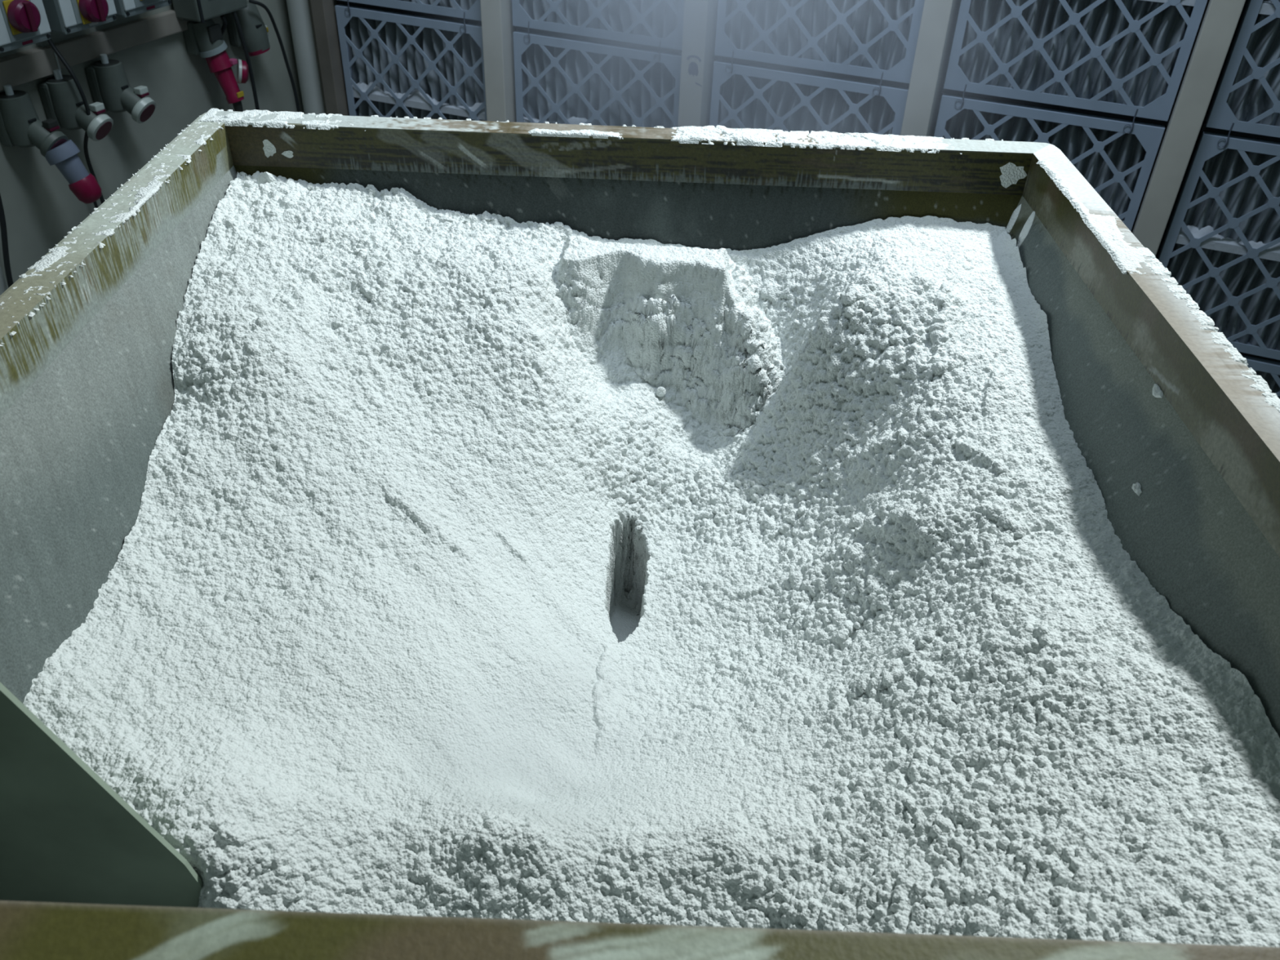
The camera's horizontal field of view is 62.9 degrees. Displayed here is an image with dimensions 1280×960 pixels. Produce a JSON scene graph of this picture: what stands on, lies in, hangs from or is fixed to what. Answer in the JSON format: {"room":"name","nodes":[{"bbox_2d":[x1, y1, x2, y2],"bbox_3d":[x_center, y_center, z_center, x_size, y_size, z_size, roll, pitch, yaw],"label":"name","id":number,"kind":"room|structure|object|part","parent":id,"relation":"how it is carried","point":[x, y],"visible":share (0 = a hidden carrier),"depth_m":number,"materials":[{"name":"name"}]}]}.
{"room":"industrial hall","nodes":[
{"label":"industrial hall","id":0,"kind":"room"},
{"bbox_2d":[0,0,304,286],"bbox_3d":[-1.925,-0.700,1.571,0.061,2.750,4.400,16,39,17],"label":"wall","id":1,"kind":"structure","parent":0,"point":[40,207],"depth_m":2.86,"materials":[{"name":"beige paint"}]},
{"bbox_2d":[0,266,8,295],"bbox_3d":[-1.641,-0.367,2.592,0.035,1.010,0.220,16,39,17],"label":"trim","id":2,"kind":"structure","parent":1,"relation":"attached to","point":[3,286],"depth_m":2.60,"materials":[{"name":"paint"}]},
{"bbox_2d":[0,0,50,53],"bbox_3d":[-1.430,-1.090,2.351,0.139,0.220,0.150,16,39,17],"label":"switch","id":3,"kind":"object","parent":1,"relation":"attached to","point":[23,23],"visible":1,"depth_m":2.36,"materials":[{"name":"grey plastic"}]},
{"bbox_3d":[-1.400,-1.050,2.365,0.004,0.072,0.066,16,39,17],"label":"knob plate","id":4,"kind":"part","parent":3,"relation":"part of","materials":[{"name":"yellow plastic"}]},
{"bbox_3d":[-1.403,-1.089,2.337,0.004,0.196,0.080,16,39,17],"label":"panel","id":5,"kind":"part","parent":3,"relation":"part of","materials":[{"name":"grey plastic"}]},
{"bbox_3d":[-1.386,-1.046,2.360,0.028,0.072,0.072,16,39,17],"label":"rotary knob","id":6,"kind":"part","parent":3,"relation":"part of","materials":[{"name":"plastic"}]},
{"bbox_2d":[0,46,61,90],"bbox_3d":[-1.575,-0.872,2.355,0.037,0.058,0.628,16,39,17],"label":"rail","id":7,"kind":"object","parent":1,"relation":"attached to","point":[36,63],"visible":0.89,"depth_m":2.52,"materials":[{"name":"beige paint"}]},
{"bbox_2d":[0,84,67,156],"bbox_3d":[-1.467,-0.861,2.522,0.143,0.169,0.090,16,39,17],"label":"wall socket","id":8,"kind":"object","parent":1,"relation":"attached to","point":[20,125],"visible":0.94,"depth_m":2.51,"materials":[{"name":"grey plastic"}]},
{"bbox_2d":[27,120,67,156],"bbox_3d":[-1.445,-0.826,2.539,0.098,0.094,0.077,2,37,0],"label":"outlet","id":9,"kind":"object","parent":8,"relation":"attached to","point":[42,135],"depth_m":2.52,"materials":[{"name":"grey plastic"}]},
{"bbox_2d":[44,139,102,204],"bbox_3d":[-1.398,-0.757,2.578,0.109,0.153,0.080,16,39,17],"label":"plug","id":10,"kind":"object","parent":8,"relation":"attached to","point":[84,185],"visible":0.98,"depth_m":2.56,"materials":[{"name":"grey plastic"}]},
{"bbox_2d":[93,200,97,208],"bbox_3d":[-1.386,-0.438,2.887,0.014,0.746,0.122,-2,37,-6],"label":"power cable","id":11,"kind":"object","parent":10,"relation":"hanging from","point":[95,205],"visible":0.16,"depth_m":2.63,"materials":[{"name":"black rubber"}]},
{"bbox_2d":[37,69,113,141],"bbox_3d":[-1.411,-0.939,2.630,0.143,0.169,0.090,16,39,17],"label":"wall socket","id":12,"kind":"object","parent":1,"relation":"attached to","point":[62,100],"visible":0.98,"depth_m":2.62,"materials":[{"name":"grey plastic"}]},
{"bbox_2d":[75,103,113,141],"bbox_3d":[-1.388,-0.904,2.647,0.098,0.094,0.077,2,37,0],"label":"outlet","id":13,"kind":"object","parent":12,"relation":"attached to","point":[97,126],"depth_m":2.63,"materials":[{"name":"grey plastic"}]},
{"bbox_2d":[42,0,116,34],"bbox_3d":[-1.354,-1.197,2.496,0.139,0.220,0.163,16,39,17],"label":"switch","id":14,"kind":"object","parent":1,"relation":"attached to","point":[64,16],"visible":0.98,"depth_m":2.49,"materials":[{"name":"grey plastic"}]},
{"bbox_2d":[47,39,104,204],"bbox_3d":[-1.422,-0.642,2.845,0.078,1.141,0.045,16,39,17],"label":"power cable","id":15,"kind":"object","parent":14,"relation":"attached to","point":[61,58],"visible":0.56,"depth_m":2.60,"materials":[{"name":"black rubber"}]},
{"bbox_3d":[-1.327,-1.195,2.482,0.004,0.196,0.093,16,39,17],"label":"panel","id":16,"kind":"part","parent":14,"relation":"part of","materials":[{"name":"grey plastic"}]},
{"bbox_3d":[-1.325,-1.142,2.521,0.004,0.072,0.066,16,39,17],"label":"knob plate","id":17,"kind":"part","parent":14,"relation":"part of","materials":[{"name":"yellow plastic"}]},
{"bbox_3d":[-1.310,-1.138,2.516,0.028,0.072,0.072,16,39,17],"label":"rotary knob","id":18,"kind":"part","parent":14,"relation":"part of","materials":[{"name":"plastic"}]},
{"bbox_2d":[44,8,188,69],"bbox_3d":[-1.359,-1.180,2.779,0.026,0.056,0.510,16,39,17],"label":"rail","id":19,"kind":"object","parent":1,"relation":"attached to","point":[83,48],"visible":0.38,"depth_m":2.75,"materials":[{"name":"beige paint"}]},
{"bbox_2d":[84,53,155,123],"bbox_3d":[-1.352,-1.022,2.740,0.143,0.169,0.090,16,39,17],"label":"wall socket","id":20,"kind":"object","parent":1,"relation":"attached to","point":[108,81],"visible":1,"depth_m":2.73,"materials":[{"name":"grey plastic"}]},
{"bbox_2d":[120,86,155,123],"bbox_3d":[-1.330,-0.988,2.757,0.098,0.094,0.077,2,37,0],"label":"outlet","id":21,"kind":"object","parent":20,"relation":"attached to","point":[134,101],"depth_m":2.74,"materials":[{"name":"grey plastic"}]},
{"bbox_2d":[113,0,171,17],"bbox_3d":[-1.281,-1.299,2.637,0.139,0.220,0.165,16,39,17],"label":"switch","id":22,"kind":"object","parent":1,"relation":"attached to","point":[124,8],"visible":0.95,"depth_m":2.65,"materials":[{"name":"grey plastic"}]},
{"bbox_3d":[-1.253,-1.298,2.623,0.004,0.196,0.095,16,39,17],"label":"panel","id":23,"kind":"part","parent":22,"relation":"part of","materials":[{"name":"grey plastic"}]},
{"bbox_2d":[182,18,227,57],"bbox_3d":[-1.233,-1.264,2.985,0.095,0.104,0.090,16,39,17],"label":"wall socket","id":24,"kind":"object","parent":1,"relation":"attached to","point":[205,39],"visible":0.91,"depth_m":2.96,"materials":[{"name":"grey plastic"}]},
{"bbox_2d":[205,49,248,111],"bbox_3d":[-1.197,-1.168,3.059,0.115,0.174,0.071,-6,38,-11],"label":"plug","id":25,"kind":"object","parent":24,"relation":"attached to","point":[220,64],"visible":0.96,"depth_m":3.03,"materials":[{"name":"plastic"}]},
{"bbox_3d":[-1.159,-1.192,3.056,0.034,0.064,0.064,-13,40,-19],"label":"round lid","id":26,"kind":"part","parent":25,"relation":"part of","materials":[{"name":"plastic"}]},
{"bbox_2d":[172,0,247,22],"bbox_3d":[-1.224,-1.323,2.902,0.090,0.074,0.278,16,39,17],"label":"switch","id":27,"kind":"object","parent":1,"relation":"attached to","point":[195,11],"visible":1,"depth_m":2.87,"materials":[{"name":"grey plastic"}]},
{"bbox_2d":[231,11,259,110],"bbox_3d":[-1.175,-0.928,3.297,0.042,1.072,0.021,16,39,17],"label":"power cable","id":28,"kind":"object","parent":27,"relation":"hanging from","point":[234,14],"visible":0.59,"depth_m":3.06,"materials":[{"name":"black rubber"}]},
{"bbox_2d":[224,0,270,56],"bbox_3d":[-1.165,-1.347,3.125,0.094,0.151,0.092,16,39,17],"label":"wall socket","id":29,"kind":"object","parent":1,"relation":"attached to","point":[255,33],"visible":0.84,"depth_m":3.10,"materials":[{"name":"grey plastic"}]},
{"bbox_2d":[310,0,1279,362],"bbox_3d":[1.091,-1.180,2.436,4.900,2.670,0.244,16,39,17],"label":"frame","id":30,"kind":"structure","parent":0,"point":[1220,20],"depth_m":2.66,"materials":[{"name":"beige paint"}]},
{"bbox_2d":[286,0,324,114],"bbox_3d":[-1.036,-1.736,3.064,0.100,2.670,0.100,16,39,17],"label":"pipe","id":31,"kind":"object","parent":30,"relation":"attached to","point":[299,12],"depth_m":3.31,"materials":[{"name":"paint"}]},
{"bbox_2d":[308,0,326,114],"bbox_3d":[-0.985,-1.718,3.044,0.013,2.670,0.070,16,39,17],"label":"trim","id":32,"kind":"structure","parent":30,"relation":"attached to","point":[309,4],"depth_m":3.29,"materials":[{"name":"grey metal"}]},
{"bbox_3d":[-0.929,-1.731,3.064,0.048,2.670,0.203,16,39,17],"label":"post","id":33,"kind":"part","parent":30,"relation":"part of","materials":[{"name":"grey metal"}]},
{"bbox_3d":[-0.650,-1.435,3.176,0.538,0.017,0.140,16,39,17],"label":"cross rail","id":34,"kind":"part","parent":30,"relation":"part of","materials":[{"name":"grey metal"}]},
{"bbox_2d":[334,0,487,120],"bbox_3d":[-0.676,-1.208,3.292,0.528,0.558,0.104,16,39,17],"label":"filter","id":35,"kind":"object","parent":30,"relation":"attached to","point":[395,64],"visible":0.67,"depth_m":3.22,"materials":[{"name":"grey fabric"}]},
{"bbox_2d":[340,0,481,21],"bbox_3d":[-0.659,-1.640,2.968,0.528,0.558,0.104,16,39,17],"label":"filter","id":36,"kind":"object","parent":30,"relation":"attached to","point":[454,8],"visible":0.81,"depth_m":3.07,"materials":[{"name":"grey fabric"}]},
{"bbox_3d":[-0.375,-1.576,2.887,0.066,2.670,0.203,16,39,17],"label":"post","id":37,"kind":"part","parent":30,"relation":"part of","materials":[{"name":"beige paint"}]},
{"bbox_2d":[513,21,681,128],"bbox_3d":[-0.111,-1.051,3.112,0.528,0.558,0.104,16,39,17],"label":"filter","id":38,"kind":"object","parent":30,"relation":"attached to","point":[560,80],"visible":0.41,"depth_m":3.02,"materials":[{"name":"grey fabric"}]},
{"bbox_2d":[511,0,684,49],"bbox_3d":[-0.094,-1.482,2.788,0.528,0.558,0.104,16,39,17],"label":"filter","id":39,"kind":"object","parent":30,"relation":"attached to","point":[644,22],"visible":0.94,"depth_m":2.90,"materials":[{"name":"grey fabric"}]},
{"bbox_3d":[-0.085,-1.278,2.996,0.538,0.017,0.140,16,39,17],"label":"cross rail","id":40,"kind":"part","parent":30,"relation":"part of","materials":[{"name":"grey metal"}]},
{"bbox_3d":[0.190,-1.419,2.707,0.066,2.670,0.203,16,39,17],"label":"post","id":41,"kind":"part","parent":30,"relation":"part of","materials":[{"name":"beige paint"}]},
{"bbox_2d":[709,50,908,135],"bbox_3d":[0.453,-0.893,2.932,0.528,0.558,0.104,16,39,17],"label":"filter","id":42,"kind":"object","parent":30,"relation":"attached to","point":[744,95],"visible":0.38,"depth_m":2.82,"materials":[{"name":"grey fabric"}]},
{"bbox_3d":[0.479,-1.120,2.816,0.538,0.017,0.140,16,39,17],"label":"cross rail","id":43,"kind":"part","parent":30,"relation":"part of","materials":[{"name":"grey metal"}]},
{"bbox_2d":[714,0,924,83],"bbox_3d":[0.470,-1.325,2.608,0.528,0.558,0.104,16,39,17],"label":"filter","id":44,"kind":"object","parent":30,"relation":"attached to","point":[868,38],"visible":0.98,"depth_m":2.71,"materials":[{"name":"grey fabric"}]},
{"bbox_3d":[0.754,-1.261,2.526,0.066,2.670,0.203,16,39,17],"label":"post","id":45,"kind":"part","parent":30,"relation":"part of","materials":[{"name":"beige paint"}]},
{"bbox_2d":[933,84,1164,231],"bbox_3d":[1.018,-0.736,2.752,0.528,0.558,0.104,16,39,17],"label":"filter","id":46,"kind":"object","parent":30,"relation":"attached to","point":[1116,157],"visible":0.28,"depth_m":2.62,"materials":[{"name":"grey fabric"}]},
{"bbox_3d":[1.044,-0.963,2.636,0.538,0.017,0.140,16,39,17],"label":"cross rail","id":47,"kind":"part","parent":30,"relation":"part of","materials":[{"name":"grey metal"}]},
{"bbox_2d":[943,0,1207,120],"bbox_3d":[1.035,-1.167,2.428,0.528,0.558,0.104,16,39,17],"label":"filter","id":48,"kind":"object","parent":30,"relation":"attached to","point":[1123,57],"visible":1,"depth_m":2.50,"materials":[{"name":"grey fabric"}]},
{"bbox_3d":[1.319,-1.104,2.346,0.066,2.670,0.203,16,39,17],"label":"post","id":49,"kind":"part","parent":30,"relation":"part of","materials":[{"name":"beige paint"}]},
{"bbox_2d":[1155,122,1279,359],"bbox_3d":[1.583,-0.578,2.572,0.528,0.558,0.104,16,39,17],"label":"filter","id":50,"kind":"object","parent":30,"relation":"attached to","point":[1220,241],"visible":0.85,"depth_m":2.59,"materials":[{"name":"grey fabric"}]},
{"bbox_3d":[1.609,-0.805,2.455,0.538,0.017,0.140,16,39,17],"label":"cross rail","id":51,"kind":"part","parent":30,"relation":"part of","materials":[{"name":"grey metal"}]},
{"bbox_2d":[1205,0,1279,137],"bbox_3d":[1.600,-1.010,2.248,0.528,0.558,0.104,16,39,17],"label":"filter","id":52,"kind":"object","parent":30,"relation":"attached to","point":[1246,93],"visible":1,"depth_m":2.39,"materials":[{"name":"grey fabric"}]},
{"bbox_3d":[1.592,-0.373,2.780,0.538,0.017,0.140,16,39,17],"label":"cross rail","id":53,"kind":"part","parent":30,"relation":"part of","materials":[{"name":"grey metal"}]},
{"bbox_2d":[1241,355,1279,399],"bbox_3d":[1.566,-0.147,2.896,0.528,0.558,0.104,16,39,17],"label":"filter","id":54,"kind":"object","parent":30,"relation":"attached to","point":[1269,371],"visible":0.02,"depth_m":2.71,"materials":[{"name":"grey fabric"}]},
{"bbox_3d":[0.823,1.069,1.693,8.200,0.050,8.000,2,37,0],"label":"floor","id":55,"kind":"structure","parent":0,"visible":0},
{"bbox_2d":[0,194,13,288],"bbox_3d":[-1.559,-0.348,2.721,0.013,0.811,0.068,16,39,17],"label":"power cable","id":56,"kind":"object","parent":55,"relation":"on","point":[2,220],"visible":0.41,"depth_m":2.55,"materials":[{"name":"black rubber"}]},
{"bbox_2d":[248,0,300,111],"bbox_3d":[-1.123,-0.992,3.386,0.051,1.070,0.119,16,39,17],"label":"power cable","id":57,"kind":"object","parent":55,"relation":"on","point":[253,2],"visible":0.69,"depth_m":3.17,"materials":[{"name":"black rubber"}]},
{"bbox_2d":[0,111,1279,959],"bbox_3d":[-0.050,0.351,1.520,1.400,1.250,1.451,2,37,0],"label":"hopper","id":58,"kind":"object","parent":55,"relation":"on","point":[87,387],"visible":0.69,"depth_m":1.21,"materials":[{"name":"metal"}]},
{"bbox_3d":[-0.525,0.288,0.901,0.267,0.424,0.005,2,37,0],"label":"baffle plate","id":59,"kind":"part","parent":58,"relation":"part of","materials":[{"name":"metal"}]},
{"bbox_2d":[0,115,224,346],"bbox_3d":[-0.701,-0.240,1.232,0.057,0.008,1.170,2,37,0],"label":"crust","id":60,"kind":"object","parent":58,"relation":"on","point":[146,193],"visible":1,"depth_m":1.37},
{"bbox_3d":[-0.683,-0.143,1.162,0.006,0.070,1.340,2,37,0],"label":"rim leg","id":61,"kind":"part","parent":58,"relation":"part of","materials":[{"name":"grey metal"}]},
{"bbox_2d":[257,171,277,184],"bbox_3d":[-0.605,-0.486,1.712,0.040,0.041,0.022,-22,43,-29],"label":"chunk","id":62,"kind":"object","parent":58,"relation":"in","point":[264,177],"visible":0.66,"depth_m":1.70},
{"bbox_2d":[262,139,275,157],"bbox_3d":[-0.602,-0.539,1.702,0.021,0.030,0.004,2,37,0],"label":"flake","id":63,"kind":"object","parent":58,"relation":"in","point":[269,149],"visible":1,"depth_m":1.70,"materials":[{"name":"white"}]},
{"bbox_2d":[280,150,293,158],"bbox_3d":[-0.575,-0.532,1.707,0.020,0.013,0.004,2,37,0],"label":"flake","id":64,"kind":"object","parent":58,"relation":"in","point":[288,153],"visible":1,"depth_m":1.71,"materials":[{"name":"white"}]},
{"bbox_2d":[198,107,1003,154],"bbox_3d":[-0.046,-0.568,1.700,1.320,0.012,0.064,2,37,0],"label":"crust","id":65,"kind":"object","parent":58,"relation":"on","point":[691,134],"visible":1,"depth_m":1.69,"materials":[{"name":"white"}]},
{"bbox_3d":[-0.018,-0.522,1.702,1.297,0.070,0.006,2,37,0],"label":"rim leg","id":66,"kind":"part","parent":58,"relation":"part of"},
{"bbox_2d":[22,170,1279,946],"bbox_3d":[-0.048,0.126,1.359,1.268,0.548,1.305,2,37,0],"label":"powder","id":67,"kind":"object","parent":58,"relation":"in","point":[424,596],"visible":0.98,"depth_m":1.29,"materials":[{"name":"white"}]},
{"bbox_2d":[244,180,255,187],"bbox_3d":[-0.631,-0.476,1.700,0.020,0.020,0.020,24,42,26],"label":"chunk","id":68,"kind":"object","parent":67,"relation":"on","point":[249,184],"visible":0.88,"depth_m":1.69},
{"bbox_2d":[284,177,296,186],"bbox_3d":[-0.573,-0.479,1.710,0.024,0.025,0.026,-7,38,-12],"label":"chunk","id":69,"kind":"object","parent":67,"relation":"on","point":[291,181],"visible":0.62,"depth_m":1.70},
{"bbox_2d":[306,182,313,190],"bbox_3d":[-0.539,-0.481,1.717,0.014,0.013,0.015,-12,39,-18],"label":"chunk","id":70,"kind":"object","parent":67,"relation":"on","point":[310,185],"visible":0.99,"depth_m":1.71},
{"bbox_2d":[656,386,666,396],"bbox_3d":[0.035,-0.145,1.726,0.016,0.019,0.016,15,39,17],"label":"chunk","id":71,"kind":"object","parent":67,"relation":"on","point":[661,391],"visible":1,"depth_m":1.72,"materials":[{"name":"white"}]},
{"bbox_2d":[1004,204,1021,233],"bbox_3d":[0.614,-0.427,1.724,0.014,0.054,0.027,21,41,24],"label":"flake","id":72,"kind":"object","parent":67,"relation":"on","point":[1015,215],"visible":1,"depth_m":1.72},
{"bbox_2d":[999,162,1026,187],"bbox_3d":[0.606,-0.497,1.705,0.047,0.043,0.008,2,37,0],"label":"flake","id":73,"kind":"object","parent":58,"relation":"in","point":[1011,174],"visible":1,"depth_m":1.70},
{"bbox_2d":[1017,211,1035,247],"bbox_3d":[0.617,-0.399,1.673,0.016,0.059,0.031,13,38,15],"label":"flake","id":74,"kind":"object","parent":58,"relation":"in","point":[1024,231],"visible":1,"depth_m":1.67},
{"bbox_2d":[1131,481,1142,496],"bbox_3d":[0.581,0.010,1.224,0.006,0.011,0.022,2,37,0],"label":"flake","id":75,"kind":"object","parent":58,"relation":"in","point":[1136,486],"visible":1,"depth_m":1.22,"materials":[{"name":"white"}]},
{"bbox_3d":[0.619,-0.094,1.165,0.006,0.070,1.340,2,37,0],"label":"rim leg","id":76,"kind":"part","parent":58,"relation":"part of","materials":[{"name":"grey metal"}]},
{"bbox_2d":[1152,383,1163,398],"bbox_3d":[0.614,-0.104,1.244,0.006,0.012,0.028,2,37,0],"label":"flake","id":77,"kind":"object","parent":58,"relation":"in","point":[1157,392],"visible":1,"depth_m":1.24,"materials":[{"name":"white"}]},
{"bbox_2d":[1036,160,1279,412],"bbox_3d":[0.643,-0.164,1.198,0.057,0.012,1.180,2,37,0],"label":"crust","id":78,"kind":"object","parent":58,"relation":"on","point":[1126,257],"visible":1,"depth_m":1.36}
]}

